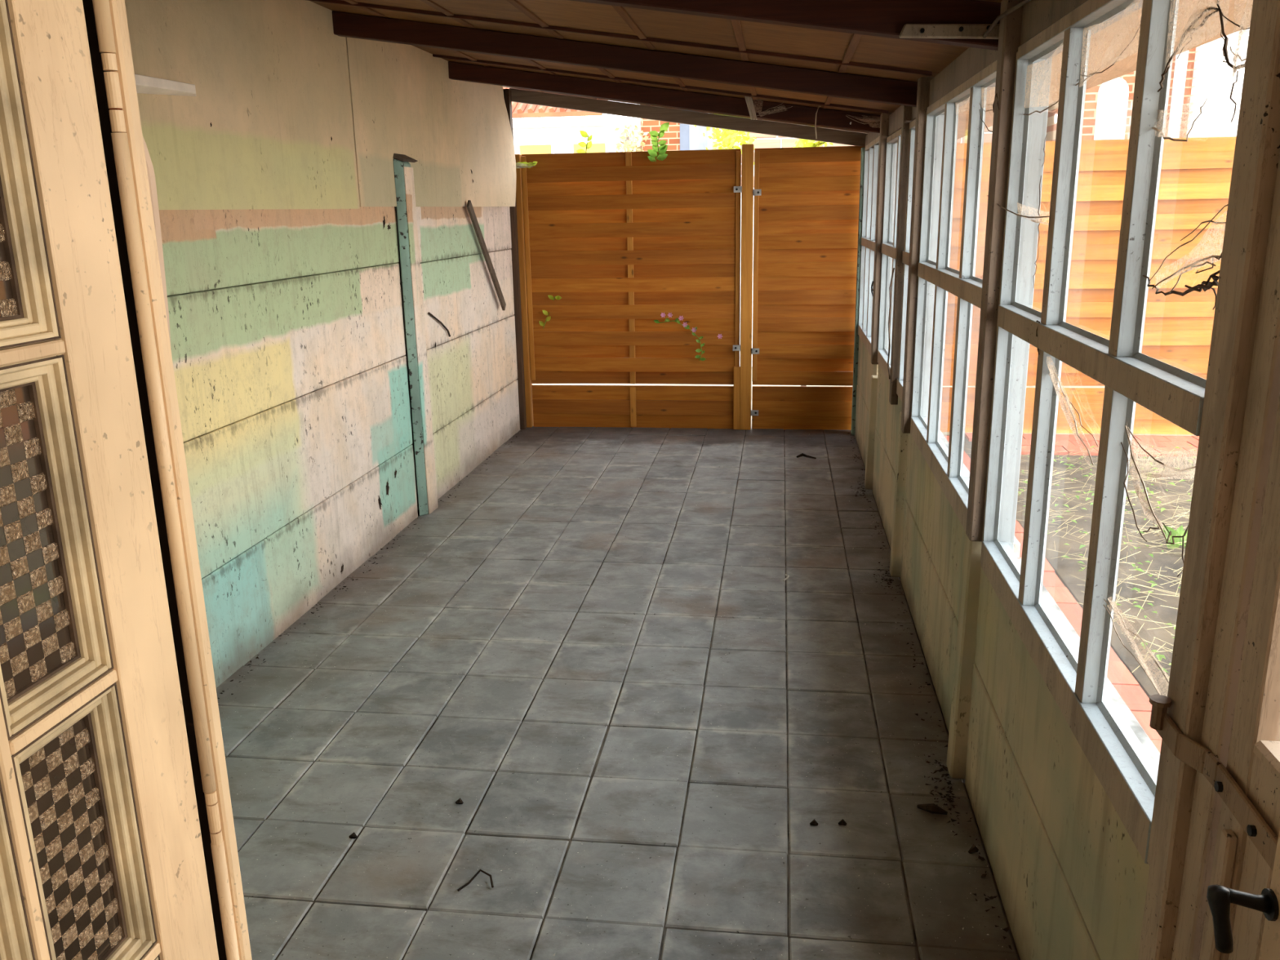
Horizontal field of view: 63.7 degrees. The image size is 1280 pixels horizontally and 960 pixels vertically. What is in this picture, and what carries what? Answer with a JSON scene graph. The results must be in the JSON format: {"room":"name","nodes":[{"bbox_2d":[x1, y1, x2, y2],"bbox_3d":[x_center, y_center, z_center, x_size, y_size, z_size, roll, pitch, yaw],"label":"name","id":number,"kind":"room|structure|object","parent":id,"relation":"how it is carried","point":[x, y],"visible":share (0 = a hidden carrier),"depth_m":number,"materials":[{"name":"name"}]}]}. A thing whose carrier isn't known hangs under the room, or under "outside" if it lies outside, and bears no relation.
{"room":"enclosed porch","nodes":[
{"label":"enclosed porch","id":0,"kind":"room"},
{"bbox_2d":[142,137,171,349],"bbox_3d":[-0.159,0.092,0.940,3.560,2.750,0.152,1,15,8],"label":"wall","id":1,"kind":"structure","parent":0,"point":[151,175],"depth_m":0.96,"materials":[{"name":"paint"}]},
{"bbox_2d":[0,0,218,959],"bbox_3d":[-0.481,0.403,0.741,0.035,2.220,0.567,1,15,8],"label":"door","id":2,"kind":"structure","parent":1,"relation":"in","point":[102,857],"depth_m":0.82,"materials":[{"name":"beige paint"}]},
{"bbox_2d":[82,0,252,959],"bbox_3d":[0.044,0.297,0.970,1.160,2.330,0.040,1,15,8],"label":"trim","id":3,"kind":"structure","parent":1,"relation":"attached to","point":[106,20],"depth_m":0.95,"materials":[{"name":"beige paint"}]},
{"bbox_2d":[1206,828,1279,959],"bbox_3d":[0.512,0.411,0.645,0.091,2.220,0.564,1,15,8],"label":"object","id":4,"kind":"structure","parent":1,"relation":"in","point":[1219,897],"depth_m":0.91,"materials":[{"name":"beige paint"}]},
{"bbox_2d":[124,0,520,688],"bbox_3d":[-1.445,-0.830,4.635,0.180,2.740,7.080,1,15,8],"label":"wall","id":5,"kind":"structure","parent":0,"point":[275,181],"depth_m":4.52,"materials":[{"name":"paint"}]},
{"bbox_2d":[134,74,195,96],"bbox_3d":[-1.563,-1.272,3.348,0.059,0.071,0.548,1,15,8],"label":"wall shelf","id":6,"kind":"object","parent":5,"relation":"attached to","point":[144,84],"visible":0.58,"depth_m":3.36,"materials":[{"name":"paint"}]},
{"bbox_2d":[466,200,506,310],"bbox_3d":[-1.056,-1.533,7.142,0.018,0.779,0.782,1,15,8],"label":"wooden lath","id":7,"kind":"object","parent":5,"relation":"attached to","point":[469,206],"visible":1,"depth_m":7.08,"materials":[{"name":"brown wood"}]},
{"bbox_2d":[216,426,1020,959],"bbox_3d":[-0.066,0.543,4.863,3.200,0.122,7.376,1,15,8],"label":"floor","id":8,"kind":"structure","parent":0,"point":[500,700],"depth_m":3.46,"materials":[{"name":"grey tile"}]},
{"bbox_2d":[348,831,357,838],"bbox_3d":[-0.808,1.002,2.903,0.021,0.016,0.018,-9,17,-29],"label":"clod","id":9,"kind":"object","parent":8,"relation":"on","point":[353,835],"visible":1,"depth_m":2.90,"materials":[{"name":"brown soil"}]},
{"bbox_2d":[392,153,438,515],"bbox_3d":[-1.250,-0.782,5.794,0.073,2.011,0.222,1,15,8],"label":"concrete post","id":10,"kind":"object","parent":8,"relation":"on","point":[403,172],"visible":1,"depth_m":5.75,"materials":[{"name":"green paint"}]},
{"bbox_2d":[455,798,463,804],"bbox_3d":[-0.537,0.955,3.063,0.021,0.016,0.018,-9,17,-29],"label":"clod","id":11,"kind":"object","parent":8,"relation":"on","point":[459,801],"visible":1,"depth_m":3.06,"materials":[{"name":"brown soil"}]},
{"bbox_2d":[457,869,493,891],"bbox_3d":[-0.431,1.045,2.695,0.093,0.021,0.059,-3,15,-9],"label":"twig","id":12,"kind":"object","parent":8,"relation":"on","point":[479,870],"visible":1,"depth_m":2.70,"materials":[{"name":"wood"}]},
{"bbox_2d":[502,88,526,429],"bbox_3d":[-0.983,-1.663,8.008,0.075,2.580,0.070,1,15,8],"label":"wooden post","id":13,"kind":"object","parent":8,"relation":"on","point":[507,92],"visible":0.58,"depth_m":8.05,"materials":[{"name":"brown wood"}]},
{"bbox_2d":[515,161,537,168],"bbox_3d":[-0.867,-2.389,7.817,0.190,0.050,0.036,4,15,17],"label":"leafy sprig","id":14,"kind":"object","parent":13,"relation":"attached to","point":[534,163],"visible":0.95,"depth_m":7.82,"materials":[{"name":"green plant"}]},
{"bbox_2d":[515,154,533,427],"bbox_3d":[-0.928,-1.461,8.143,0.075,2.120,0.080,1,15,8],"label":"fence post","id":15,"kind":"object","parent":8,"relation":"on","point":[519,200],"visible":0.58,"depth_m":8.11,"materials":[{"name":"brown wood"}]},
{"bbox_2d":[222,437,964,958],"bbox_3d":[-0.014,0.377,5.246,2.387,0.004,5.860,1,15,8],"label":"crumbs","id":16,"kind":"object","parent":8,"relation":"on","point":[578,437],"visible":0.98,"depth_m":3.34,"materials":[{"name":"brown soil"}]},
{"bbox_2d":[217,430,1012,950],"bbox_3d":[-0.043,0.361,5.307,2.633,0.007,5.988,1,15,8],"label":"dirt","id":17,"kind":"object","parent":8,"relation":"on","point":[945,768],"visible":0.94,"depth_m":3.23,"materials":[{"name":"brown soil"}]},
{"bbox_2d":[531,385,733,429],"bbox_3d":[-0.044,-0.583,8.263,1.668,0.350,0.038,1,15,8],"label":"fence","id":18,"kind":"object","parent":8,"relation":"on","point":[669,406],"visible":1,"depth_m":8.26,"materials":[{"name":"brown wood"}]},
{"bbox_2d":[733,143,761,430],"bbox_3d":[0.818,-1.444,7.902,0.204,2.150,0.088,1,15,8],"label":"fence post","id":19,"kind":"object","parent":8,"relation":"on","point":[742,411],"visible":1,"depth_m":7.88,"materials":[{"name":"brown wood"}]},
{"bbox_2d":[520,148,741,384],"bbox_3d":[-0.062,-1.619,7.992,1.672,1.767,0.067,1,15,8],"label":"fence","id":20,"kind":"object","parent":19,"relation":"attached to","point":[624,240],"visible":1,"depth_m":7.97,"materials":[{"name":"brown wood"}]},
{"bbox_2d":[538,310,551,328],"bbox_3d":[-0.748,-1.265,8.120,0.103,0.148,0.026,6,16,25],"label":"leafy sprig","id":21,"kind":"object","parent":20,"relation":"attached to","point":[544,312],"visible":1,"depth_m":8.11,"materials":[{"name":"green plant"}]},
{"bbox_2d":[547,294,561,300],"bbox_3d":[-0.665,-1.429,8.083,0.117,0.043,0.022,3,15,16],"label":"leafy sprig","id":22,"kind":"object","parent":20,"relation":"attached to","point":[551,297],"visible":1,"depth_m":8.08,"materials":[{"name":"green plant"}]},
{"bbox_2d":[576,130,592,152],"bbox_3d":[-0.422,-2.539,7.852,0.130,0.235,0.036,1,15,8],"label":"leafy sprig","id":23,"kind":"object","parent":20,"relation":"attached to","point":[584,134],"visible":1,"depth_m":7.85,"materials":[{"name":"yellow plant"}]},
{"bbox_2d":[647,122,669,161],"bbox_3d":[0.137,-2.517,7.683,0.165,0.281,0.044,1,15,8],"label":"leafy sprig","id":24,"kind":"object","parent":20,"relation":"attached to","point":[664,127],"visible":1,"depth_m":7.68,"materials":[{"name":"green plant"}]},
{"bbox_2d":[653,312,722,360],"bbox_3d":[0.372,-1.110,7.996,0.541,0.377,0.031,2,15,10],"label":"flower sprig","id":25,"kind":"object","parent":20,"relation":"attached to","point":[685,325],"visible":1,"depth_m":7.99,"materials":[{"name":"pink plant"}]},
{"bbox_2d":[751,142,991,386],"bbox_3d":[1.749,-1.588,7.750,1.785,1.767,0.067,1,15,8],"label":"fence","id":26,"kind":"object","parent":19,"relation":"attached to","point":[806,212],"visible":0.44,"depth_m":7.78,"materials":[{"name":"brown wood"}]},
{"bbox_2d":[803,141,825,146],"bbox_3d":[1.318,-2.488,7.629,0.214,0.114,0.027,1,15,8],"label":"leafy sprig","id":27,"kind":"object","parent":26,"relation":"attached to","point":[817,144],"visible":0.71,"depth_m":7.64,"materials":[{"name":"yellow plant"}]},
{"bbox_2d":[796,453,816,458],"bbox_3d":[1.165,-0.169,7.202,0.140,0.026,0.053,5,16,20],"label":"dead leaf","id":28,"kind":"object","parent":8,"relation":"on","point":[802,454],"visible":1,"depth_m":7.21,"materials":[{"name":"brown plant"}]},
{"bbox_2d":[809,818,817,825],"bbox_3d":[0.494,0.973,2.925,0.021,0.016,0.018,-9,17,-29],"label":"clod","id":29,"kind":"object","parent":8,"relation":"on","point":[813,822],"visible":1,"depth_m":2.92,"materials":[{"name":"brown soil"}]},
{"bbox_2d":[838,818,846,825],"bbox_3d":[0.575,0.972,2.925,0.021,0.016,0.018,-9,17,-29],"label":"clod","id":30,"kind":"object","parent":8,"relation":"on","point":[842,822],"visible":1,"depth_m":2.92,"materials":[{"name":"brown soil"}]},
{"bbox_2d":[851,146,865,435],"bbox_3d":[1.639,-1.369,7.656,0.065,2.100,0.080,1,15,8],"label":"post","id":31,"kind":"object","parent":8,"relation":"on","point":[862,159],"visible":0.44,"depth_m":7.63,"materials":[{"name":"green paint"}]},
{"bbox_2d":[751,386,975,432],"bbox_3d":[1.767,-0.551,8.021,1.781,0.350,0.038,1,15,8],"label":"fence","id":32,"kind":"object","parent":8,"relation":"on","point":[785,407],"visible":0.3,"depth_m":8.07,"materials":[{"name":"brown wood"}]},
{"bbox_2d":[864,375,877,489],"bbox_3d":[1.433,-0.288,6.314,0.082,0.700,0.085,1,15,8],"label":"concrete post","id":33,"kind":"object","parent":8,"relation":"on","point":[873,381],"visible":0.58,"depth_m":6.28,"materials":[{"name":"beige concrete"}]},
{"bbox_2d":[889,411,908,577],"bbox_3d":[1.224,0.072,4.800,0.082,0.780,0.085,1,15,8],"label":"concrete post","id":34,"kind":"object","parent":8,"relation":"on","point":[902,445],"visible":0.44,"depth_m":4.78,"materials":[{"name":"beige concrete"}]},
{"bbox_2d":[916,803,947,814],"bbox_3d":[0.843,0.948,2.975,0.086,0.026,0.028,7,17,28],"label":"dead leaf","id":35,"kind":"object","parent":8,"relation":"on","point":[933,808],"visible":1,"depth_m":2.97,"materials":[{"name":"brown plant"}]},
{"bbox_2d":[946,533,982,778],"bbox_3d":[0.987,0.527,3.085,0.082,0.780,0.085,1,15,8],"label":"concrete post","id":36,"kind":"object","parent":8,"relation":"on","point":[956,762],"visible":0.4,"depth_m":3.06,"materials":[{"name":"beige concrete"}]},
{"bbox_2d":[965,0,1023,541],"bbox_3d":[0.956,-0.524,2.776,0.057,1.430,0.068,1,15,8],"label":"wooden post","id":37,"kind":"object","parent":36,"relation":"on","point":[1010,26],"visible":0.75,"depth_m":2.74,"materials":[{"name":"paint"}]},
{"bbox_2d":[968,844,978,853],"bbox_3d":[0.903,1.000,2.789,0.022,0.019,0.028,11,19,38],"label":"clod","id":38,"kind":"object","parent":8,"relation":"on","point":[973,849],"visible":1,"depth_m":2.79,"materials":[{"name":"brown soil"}]},
{"bbox_2d":[1137,0,1279,959],"bbox_3d":[0.806,0.235,1.411,0.088,2.200,0.128,1,15,8],"label":"post","id":39,"kind":"object","parent":8,"relation":"on","point":[1244,387],"visible":0.62,"depth_m":1.35,"materials":[{"name":"paint"}]},
{"bbox_2d":[306,0,1253,139],"bbox_3d":[0.027,-1.836,4.196,3.480,0.574,7.260,1,15,8],"label":"ceiling","id":40,"kind":"structure","parent":0,"point":[890,58],"depth_m":4.10,"materials":[{"name":"beige paint"}]},
{"bbox_2d":[332,11,917,106],"bbox_3d":[-0.098,-1.886,4.609,2.680,0.492,0.065,1,15,8],"label":"rafter","id":41,"kind":"object","parent":40,"relation":"attached to","point":[760,75],"visible":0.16,"depth_m":4.58,"materials":[{"name":"brown wood"}]},
{"bbox_2d":[448,61,880,133],"bbox_3d":[0.127,-2.318,6.238,2.680,0.492,0.065,1,15,8],"label":"rafter","id":42,"kind":"object","parent":40,"relation":"attached to","point":[835,118],"visible":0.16,"depth_m":6.21,"materials":[{"name":"brown wood"}]},
{"bbox_2d":[814,106,821,138],"bbox_3d":[1.057,-2.103,6.058,0.016,0.194,0.136,7,17,29],"label":"wire","id":43,"kind":"object","parent":42,"relation":"hanging from","point":[818,106],"visible":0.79,"depth_m":6.01,"materials":[{"name":"black metal"}]},
{"bbox_2d":[744,96,756,119],"bbox_3d":[0.650,-2.184,6.038,0.038,0.146,0.093,-10,17,-30],"label":"clip","id":44,"kind":"object","parent":40,"relation":"hanging from","point":[749,103],"visible":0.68,"depth_m":6.04,"materials":[{"name":"beige metal"}]},
{"bbox_2d":[751,97,792,116],"bbox_3d":[0.767,-2.213,6.087,0.264,0.130,0.066,-2,15,-4],"label":"cobweb","id":45,"kind":"object","parent":40,"relation":"attached to","point":[758,100],"visible":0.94,"depth_m":6.08,"materials":[{"name":"white fabric"}]},
{"bbox_2d":[568,0,1000,50],"bbox_3d":[-0.338,-1.419,2.873,2.680,0.503,0.094,1,15,8],"label":"rafter","id":46,"kind":"object","parent":40,"relation":"attached to","point":[878,18],"depth_m":2.77,"materials":[{"name":"brown wood"}]},
{"bbox_2d":[845,114,880,128],"bbox_3d":[1.318,-2.082,5.967,0.242,0.090,0.240,1,15,8],"label":"cobweb","id":47,"kind":"object","parent":40,"relation":"attached to","point":[866,118],"visible":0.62,"depth_m":6.01,"materials":[{"name":"white fabric"}]},
{"bbox_2d":[532,381,1195,435],"bbox_3d":[6.191,-4.310,23.130,34.000,0.170,31.850,1,15,8],"label":"yard","id":48,"kind":"structure","parent":0,"point":[681,384],"depth_m":10.35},
{"bbox_2d":[502,87,640,154],"bbox_3d":[-2.395,-4.012,13.768,4.670,4.345,4.214,1,15,8],"label":"house","id":49,"kind":"object","parent":48,"relation":"on","point":[543,134],"visible":0.17,"depth_m":11.57,"materials":[{"name":"paint"}]},
{"bbox_2d":[519,144,551,154],"bbox_3d":[-1.182,-3.687,11.671,0.360,0.200,0.015,1,15,8],"label":"blind","id":50,"kind":"object","parent":49,"relation":"hanging from","point":[523,148],"depth_m":11.65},
{"bbox_2d":[573,142,605,153],"bbox_3d":[-0.568,-3.676,11.589,0.360,0.200,0.015,1,15,8],"label":"blind","id":51,"kind":"object","parent":49,"relation":"hanging from","point":[596,147],"depth_m":11.56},
{"bbox_2d":[613,118,652,151],"bbox_3d":[-0.058,-2.294,10.259,0.385,2.686,0.372,1,15,8],"label":"shrub","id":52,"kind":"object","parent":48,"relation":"on","point":[634,144],"visible":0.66,"depth_m":9.96,"materials":[{"name":"plant"}]},
{"bbox_2d":[640,106,707,151],"bbox_3d":[0.799,-4.242,14.048,1.280,4.538,2.715,1,15,8],"label":"house","id":53,"kind":"object","parent":48,"relation":"on","point":[678,136],"visible":0.05,"depth_m":12.86,"materials":[{"name":"orange brick"}]},
{"bbox_2d":[693,114,756,164],"bbox_3d":[0.886,-2.433,10.271,0.705,2.916,0.655,1,15,8],"label":"shrub","id":54,"kind":"object","parent":48,"relation":"on","point":[728,137],"visible":0.29,"depth_m":10.01,"materials":[{"name":"yellow plant"}]},
{"bbox_2d":[792,125,832,386],"bbox_3d":[1.493,-2.005,9.234,0.386,2.596,0.414,13,20,43],"label":"shrub","id":55,"kind":"object","parent":48,"relation":"on","point":[799,143],"visible":0.13,"depth_m":9.01,"materials":[{"name":"yellow plant"}]},
{"bbox_2d":[707,122,992,366],"bbox_3d":[2.623,-3.331,12.599,3.350,3.450,3.471,1,15,8],"label":"house","id":56,"kind":"object","parent":48,"relation":"on","point":[762,141],"visible":0.02,"depth_m":10.91,"materials":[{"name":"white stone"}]},
{"bbox_2d":[1045,70,1136,141],"bbox_3d":[4.745,-3.864,11.338,0.770,5.050,3.055,1,15,8],"label":"brick house","id":57,"kind":"object","parent":48,"relation":"on","point":[1108,108],"visible":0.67,"depth_m":9.89,"materials":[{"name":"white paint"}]},
{"bbox_2d":[1164,28,1249,137],"bbox_3d":[7.070,-4.259,10.716,3.970,6.050,3.430,1,15,8],"label":"brick house","id":58,"kind":"object","parent":48,"relation":"on","point":[1199,73],"visible":0.03,"depth_m":9.42,"materials":[{"name":"white paint"}]},
{"bbox_2d":[854,0,1149,959],"bbox_3d":[1.244,-0.580,4.554,0.080,2.205,6.690,1,15,8],"label":"wall","id":59,"kind":"structure","parent":0,"point":[1071,879],"depth_m":2.51,"materials":[{"name":"paint"}]},
{"bbox_2d":[509,88,868,146],"bbox_3d":[0.368,-2.677,7.620,2.700,0.492,0.060,1,15,8],"label":"beam","id":60,"kind":"structure","parent":59,"relation":"on","point":[518,95],"depth_m":7.59,"materials":[{"name":"brown wood"}]},
{"bbox_2d":[857,136,879,355],"bbox_3d":[1.574,-1.525,6.781,0.128,1.360,1.535,1,15,8],"label":"window","id":61,"kind":"structure","parent":59,"relation":"in","point":[870,173],"depth_m":7.05,"materials":[{"name":"white paint"}]},
{"bbox_2d":[871,280,873,302],"bbox_3d":[1.424,-1.138,6.296,0.027,0.153,0.101,1,15,8],"label":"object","id":62,"kind":"structure","parent":61,"relation":"attached to","point":[872,285],"depth_m":6.28,"materials":[{"name":"metal"}]},
{"bbox_2d":[871,112,891,364],"bbox_3d":[1.402,-1.384,5.999,0.057,1.420,0.070,1,15,8],"label":"wooden post","id":63,"kind":"object","parent":59,"relation":"attached to","point":[884,120],"visible":0.76,"depth_m":5.96,"materials":[{"name":"paint"}]},
{"bbox_2d":[877,119,915,401],"bbox_3d":[1.356,-1.101,5.208,0.128,1.293,1.598,1,15,8],"label":"window","id":64,"kind":"structure","parent":59,"relation":"in","point":[890,211],"depth_m":5.61,"materials":[{"name":"white paint"}]},
{"bbox_2d":[888,105,911,404],"bbox_3d":[1.255,-1.083,4.964,0.040,1.450,0.075,1,15,8],"label":"post","id":65,"kind":"object","parent":59,"relation":"attached to","point":[906,110],"visible":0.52,"depth_m":4.93,"materials":[{"name":"paint"}]},
{"bbox_2d":[887,267,894,379],"bbox_3d":[1.247,-0.782,5.136,0.013,0.545,0.136,1,15,8],"label":"wire","id":66,"kind":"object","parent":65,"relation":"hanging from","point":[893,268],"visible":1,"depth_m":5.15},
{"bbox_2d":[900,76,933,433],"bbox_3d":[1.181,-0.929,4.402,0.057,1.480,0.070,1,15,8],"label":"wooden post","id":67,"kind":"object","parent":59,"relation":"attached to","point":[923,82],"visible":0.72,"depth_m":4.36,"materials":[{"name":"paint"}]},
{"bbox_2d":[910,59,1020,558],"bbox_3d":[1.134,-0.646,3.602,0.128,1.380,1.614,1,15,8],"label":"window","id":68,"kind":"structure","parent":59,"relation":"in","point":[944,459],"depth_m":3.76,"materials":[{"name":"white paint"}]},
{"bbox_2d":[955,86,999,132],"bbox_3d":[1.042,-1.120,3.139,0.061,0.156,1.098,2,15,11],"label":"cobweb","id":69,"kind":"object","parent":68,"relation":"attached to","point":[985,92],"visible":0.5,"depth_m":3.11,"materials":[{"name":"white fabric"}]},
{"bbox_2d":[982,0,1031,38],"bbox_3d":[0.909,-1.148,2.555,0.018,0.050,0.326,-1,15,-2],"label":"stick","id":70,"kind":"object","parent":59,"relation":"attached to","point":[998,18],"visible":1,"depth_m":2.56,"materials":[{"name":"brown wood"}]},
{"bbox_2d":[980,0,1257,865],"bbox_3d":[0.923,-0.229,2.080,0.128,1.395,1.417,1,15,8],"label":"window","id":71,"kind":"structure","parent":59,"relation":"in","point":[1125,761],"depth_m":2.01,"materials":[{"name":"white paint"}]},
{"bbox_2d":[986,175,1049,288],"bbox_3d":[0.946,-0.609,2.528,0.043,0.260,0.602,0,15,3],"label":"cobweb","id":72,"kind":"object","parent":71,"relation":"attached to","point":[1041,216],"visible":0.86,"depth_m":2.44,"materials":[{"name":"white"}]},
{"bbox_2d":[1035,320,1098,466],"bbox_3d":[0.886,-0.195,2.174,0.037,0.243,0.501,1,15,8],"label":"cobweb","id":73,"kind":"object","parent":71,"relation":"attached to","point":[1051,373],"visible":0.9,"depth_m":2.13,"materials":[{"name":"white"}]},
{"bbox_2d":[1023,0,1142,166],"bbox_3d":[0.907,-0.800,2.157,0.023,0.260,0.940,1,15,8],"label":"cobweb","id":74,"kind":"object","parent":71,"relation":"attached to","point":[1091,74],"visible":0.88,"depth_m":2.04,"materials":[{"name":"white fabric"}]},
{"bbox_2d":[1103,596,1169,696],"bbox_3d":[0.829,0.282,1.724,0.018,0.070,0.380,1,15,9],"label":"cobweb","id":75,"kind":"object","parent":71,"relation":"attached to","point":[1122,622],"visible":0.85,"depth_m":1.70,"materials":[{"name":"white"}]},
{"bbox_2d":[1120,423,1197,577],"bbox_3d":[0.827,0.009,1.663,0.023,0.210,0.361,1,15,8],"label":"cobweb","id":76,"kind":"object","parent":71,"relation":"attached to","point":[1133,455],"visible":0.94,"depth_m":1.66,"materials":[{"name":"white"}]},
{"bbox_2d":[1151,97,1207,142],"bbox_3d":[0.829,-0.555,1.607,0.023,0.061,0.261,1,15,8],"label":"cobweb","id":77,"kind":"object","parent":71,"relation":"attached to","point":[1162,131],"visible":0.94,"depth_m":1.58,"materials":[{"name":"white fabric"}]},
{"bbox_2d":[1142,204,1227,310],"bbox_3d":[0.816,-0.342,1.540,0.023,0.151,0.361,1,15,8],"label":"cobweb","id":78,"kind":"object","parent":71,"relation":"attached to","point":[1208,285],"visible":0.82,"depth_m":1.48,"materials":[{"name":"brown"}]},
{"bbox_2d":[1157,0,1253,122],"bbox_3d":[0.813,-0.630,1.476,0.023,0.241,0.383,1,15,8],"label":"cobweb","id":79,"kind":"object","parent":71,"relation":"attached to","point":[1219,8],"visible":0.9,"depth_m":1.46,"materials":[{"name":"white fabric"}]},
{"bbox_2d":[1149,393,1279,959],"bbox_3d":[0.763,0.289,1.208,0.118,2.160,0.570,1,15,8],"label":"door","id":80,"kind":"structure","parent":59,"relation":"in","point":[1248,788],"depth_m":1.30,"materials":[{"name":"paint"}]},
{"bbox_2d":[943,435,1161,752],"bbox_3d":[1.580,0.703,4.143,0.740,0.122,8.000,1,15,8],"label":"garden path","id":81,"kind":"object","parent":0,"point":[1132,692],"visible":0.03,"depth_m":3.95,"materials":[{"name":"brick"}]},
{"bbox_2d":[964,436,1196,697],"bbox_3d":[6.270,0.848,3.012,9.000,0.045,9.000,1,15,8],"label":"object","id":82,"kind":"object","parent":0,"point":[1066,567],"visible":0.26,"depth_m":5.22,"materials":[{"name":"soil"}]},
{"bbox_2d":[966,442,1195,689],"bbox_3d":[4.054,0.493,4.324,4.450,0.108,5.744,1,15,8],"label":"dry grass","id":83,"kind":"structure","parent":82,"relation":"on","point":[1082,490],"depth_m":5.31,"materials":[{"name":"beige plant"}]},
{"bbox_2d":[964,432,1199,457],"bbox_3d":[5.089,-0.218,7.195,5.372,0.038,0.604,1,15,8],"label":"brick edging","id":84,"kind":"object","parent":82,"relation":"on","point":[1067,442],"visible":0.23,"depth_m":7.39,"materials":[{"name":"orange brick"}]},
{"bbox_2d":[1017,444,1196,672],"bbox_3d":[3.965,0.478,4.379,4.040,0.074,5.426,1,15,8],"label":"weeds","id":85,"kind":"object","parent":82,"relation":"on","point":[1159,656],"visible":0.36,"depth_m":5.41,"materials":[{"name":"green plant"}]},
{"bbox_2d":[1162,524,1187,548],"bbox_3d":[2.690,0.296,5.127,0.175,0.090,0.212,1,15,8],"label":"weed","id":86,"kind":"object","parent":82,"relation":"on","point":[1180,531],"visible":0.41,"depth_m":5.18,"materials":[{"name":"green plant"}]},
{"bbox_3d":[4.573,-1.380,7.404,0.087,2.150,0.080,1,15,8],"label":"fence post","id":87,"kind":"object","parent":82,"relation":"on","visible":0},
{"bbox_2d":[1022,387,1192,434],"bbox_3d":[3.650,-0.519,7.769,1.782,0.350,0.038,1,15,8],"label":"fence","id":88,"kind":"object","parent":87,"relation":"attached to","point":[1088,402],"visible":0.23,"depth_m":7.79,"materials":[{"name":"brown wood"}]},
{"bbox_2d":[1026,136,1236,386],"bbox_3d":[3.632,-1.555,7.498,1.786,1.767,0.067,1,15,8],"label":"fence","id":89,"kind":"object","parent":87,"relation":"attached to","point":[1195,176],"visible":0.3,"depth_m":7.46,"materials":[{"name":"brown wood"}]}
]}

